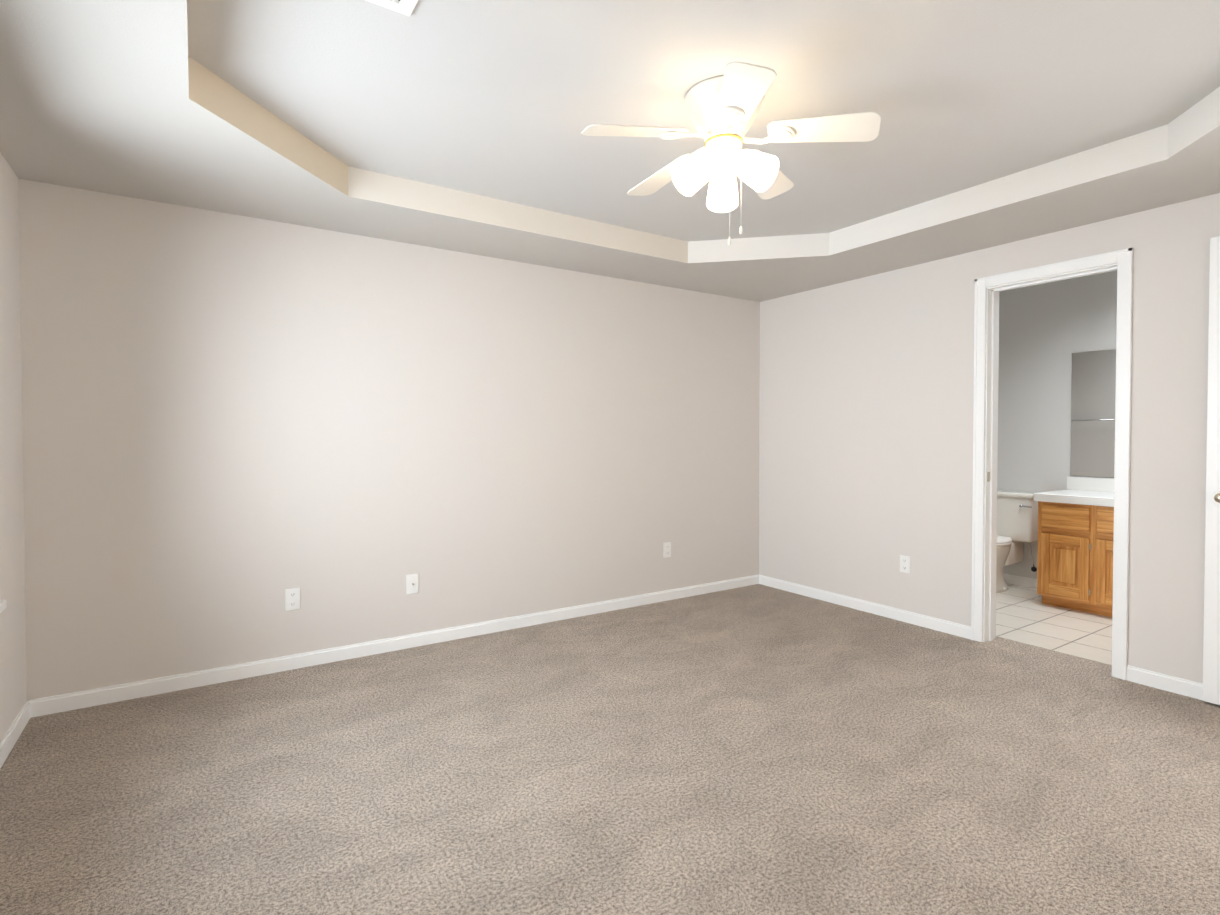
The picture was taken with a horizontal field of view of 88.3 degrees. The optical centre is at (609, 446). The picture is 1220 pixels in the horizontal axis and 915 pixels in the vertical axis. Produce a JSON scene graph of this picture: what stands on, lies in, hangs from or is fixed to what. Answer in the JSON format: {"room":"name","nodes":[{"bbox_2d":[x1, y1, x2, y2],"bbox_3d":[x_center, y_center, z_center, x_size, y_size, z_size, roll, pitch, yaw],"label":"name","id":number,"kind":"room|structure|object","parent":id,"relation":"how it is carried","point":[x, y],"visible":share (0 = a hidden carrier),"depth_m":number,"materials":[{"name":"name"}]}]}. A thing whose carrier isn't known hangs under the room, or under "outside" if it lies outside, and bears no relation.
{"room":"empty bedroom","nodes":[
{"label":"empty bedroom","id":0,"kind":"room"},
{"bbox_2d":[0,600,6,612],"bbox_3d":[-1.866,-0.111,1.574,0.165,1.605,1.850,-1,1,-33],"label":"electrical outlet plate","id":1,"kind":"object","parent":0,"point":[3,604],"depth_m":2.36,"materials":[{"name":"white plastic"}]},
{"bbox_2d":[0,152,26,741],"bbox_3d":[-1.574,-0.110,1.071,0.140,2.750,4.150,-1,1,-33],"label":"wall","id":2,"kind":"structure","parent":0,"point":[13,689],"depth_m":2.67,"materials":[{"name":"white paint"}]},
{"bbox_2d":[0,699,35,768],"bbox_3d":[-1.507,1.225,1.133,0.013,0.078,4.080,-1,1,-33],"label":"baseboard","id":3,"kind":"structure","parent":2,"relation":"attached to","point":[28,711],"depth_m":2.65,"materials":[{"name":"white wood"}]},
{"bbox_2d":[18,178,759,699],"bbox_3d":[-0.720,-0.164,4.204,5.015,2.750,0.140,-1,1,-33],"label":"wall","id":4,"kind":"structure","parent":0,"point":[234,426],"depth_m":3.57,"materials":[{"name":"white paint"}]},
{"bbox_2d":[285,588,299,610],"bbox_3d":[-1.745,0.838,3.456,0.074,0.118,0.008,-1,1,-33],"label":"electrical outlet plate","id":5,"kind":"object","parent":4,"relation":"attached to","point":[292,599],"depth_m":3.45,"materials":[{"name":"white plastic"}]},
{"bbox_2d":[36,574,759,716],"bbox_3d":[-0.679,1.173,4.163,4.735,0.078,0.013,-1,1,-33],"label":"baseboard","id":6,"kind":"structure","parent":4,"relation":"attached to","point":[172,683],"depth_m":3.60,"materials":[{"name":"white wood"}]},
{"bbox_2d":[406,574,418,593],"bbox_3d":[-1.197,0.832,3.814,0.074,0.118,0.015,-1,1,-33],"label":"electrical outlet plate","id":7,"kind":"object","parent":4,"relation":"attached to","point":[412,580],"depth_m":3.81,"materials":[{"name":"white plastic"}]},
{"bbox_2d":[663,542,670,557],"bbox_3d":[0.448,0.803,4.901,0.074,0.118,0.008,-1,1,-33],"label":"electrical outlet plate","id":8,"kind":"object","parent":4,"relation":"attached to","point":[667,545],"depth_m":4.90,"materials":[{"name":"white plastic"}]},
{"bbox_2d":[0,584,1219,914],"bbox_3d":[0.482,1.291,2.452,5.065,0.100,4.430,-1,1,-33],"label":"floor carpet","id":9,"kind":"object","parent":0,"point":[756,750],"visible":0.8,"depth_m":2.33,"materials":[{"name":"beige carpet"}]},
{"bbox_2d":[0,0,1219,301],"bbox_3d":[0.461,-1.378,2.392,5.015,0.360,4.430,-1,1,-33],"label":"ceiling","id":10,"kind":"structure","parent":0,"point":[454,124],"depth_m":2.50,"materials":[{"name":"grey paint"}]},
{"bbox_2d":[365,0,417,16],"bbox_3d":[-0.667,-1.325,1.693,0.355,0.015,0.355,-1,1,-33],"label":"ceiling vent","id":11,"kind":"object","parent":10,"relation":"in","point":[406,7],"visible":1,"depth_m":1.88,"materials":[{"name":"white metal"}]},
{"bbox_2d":[582,61,880,244],"bbox_3d":[0.416,-1.053,2.447,1.078,0.582,1.036,-1,1,-33],"label":"fan","id":12,"kind":"object","parent":10,"relation":"hanging from","point":[723,111],"visible":1,"depth_m":2.33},
{"bbox_2d":[759,193,1219,683],"bbox_3d":[2.496,-0.156,3.755,0.140,2.750,4.150,-1,1,-33],"label":"wall","id":13,"kind":"structure","parent":0,"point":[866,400],"depth_m":4.16,"materials":[{"name":"white paint"}]},
{"bbox_2d":[760,575,970,638],"bbox_3d":[1.797,1.163,4.697,0.013,0.078,1.767,-1,1,-33],"label":"baseboard","id":14,"kind":"structure","parent":13,"relation":"attached to","point":[960,630],"depth_m":4.53,"materials":[{"name":"white wood"}]},
{"bbox_2d":[900,555,909,573],"bbox_3d":[2.035,0.811,4.336,0.008,0.118,0.074,-1,1,-33],"label":"electrical outlet plate","id":15,"kind":"object","parent":13,"relation":"attached to","point":[904,560],"depth_m":4.33,"materials":[{"name":"white plastic"}]},
{"bbox_2d":[971,248,1132,680],"bbox_3d":[2.562,0.091,3.654,0.181,2.258,0.786,-1,1,-33],"label":"door frame","id":16,"kind":"structure","parent":13,"relation":"attached to","point":[985,447],"depth_m":3.83,"materials":[{"name":"white wood"}]},
{"bbox_2d":[1126,665,1202,699],"bbox_3d":[3.137,1.199,2.666,0.013,0.078,1.527,-1,1,-33],"label":"baseboard","id":17,"kind":"structure","parent":13,"relation":"attached to","point":[1157,680],"depth_m":3.17,"materials":[{"name":"white wood"}]},
{"bbox_2d":[1202,236,1219,704],"bbox_3d":[3.049,0.121,2.654,0.110,2.210,0.804,-1,1,-33],"label":"door","id":18,"kind":"structure","parent":13,"relation":"in","point":[1211,665],"depth_m":2.98,"materials":[{"name":"white wood"}]},
{"bbox_2d":[996,583,1111,664],"bbox_3d":[3.203,1.256,4.492,1.825,0.100,2.580,-1,1,-33],"label":"floor","id":19,"kind":"structure","parent":0,"point":[1025,615],"depth_m":4.23,"materials":[{"name":"white tile"}]},
{"bbox_2d":[996,490,1037,592],"bbox_3d":[3.180,0.790,5.247,0.728,0.806,0.496,-1,1,-33],"label":"toilet","id":20,"kind":"object","parent":19,"relation":"on","point":[1017,520],"visible":0.56,"depth_m":5.21,"materials":[{"name":"white ceramic"}]},
{"bbox_2d":[1034,500,1113,616],"bbox_3d":[3.854,0.813,4.357,0.590,0.791,1.364,-1,1,-33],"label":"bathroom vanity","id":21,"kind":"object","parent":19,"relation":"on","point":[1075,545],"depth_m":4.56,"materials":[{"name":"brown wood"}]},
{"bbox_2d":[1034,488,1113,503],"bbox_3d":[3.844,0.399,4.357,0.600,0.081,1.386,-1,1,-33],"label":"countertop","id":22,"kind":"structure","parent":21,"relation":"on","point":[1071,493],"depth_m":4.62,"materials":[{"name":"white stone"}]},
{"bbox_2d":[997,270,1116,578],"bbox_3d":[3.906,-0.177,4.931,0.140,2.750,2.580,-1,1,-33],"label":"wall","id":23,"kind":"structure","parent":0,"point":[1046,330],"depth_m":5.25,"materials":[{"name":"white paint"}]},
{"bbox_2d":[1004,573,1036,588],"bbox_3d":[3.474,1.150,5.469,0.013,0.078,0.885,-1,1,-33],"label":"baseboard","id":24,"kind":"structure","parent":23,"relation":"attached to","point":[1011,579],"depth_m":5.39,"materials":[{"name":"white wood"}]},
{"bbox_2d":[1067,476,1113,491],"bbox_3d":[4.085,0.303,4.514,0.023,0.106,1.386,-1,1,-33],"label":"backsplash","id":25,"kind":"structure","parent":23,"relation":"attached to","point":[1084,484],"depth_m":4.94,"materials":[{"name":"white stone"}]},
{"bbox_2d":[1070,349,1115,477],"bbox_3d":[4.091,-0.251,4.512,0.006,0.988,1.340,-1,1,-33],"label":"mirror","id":26,"kind":"object","parent":23,"relation":"attached to","point":[1093,386],"visible":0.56,"depth_m":4.94,"materials":[{"name":"clear glass"}]}
]}

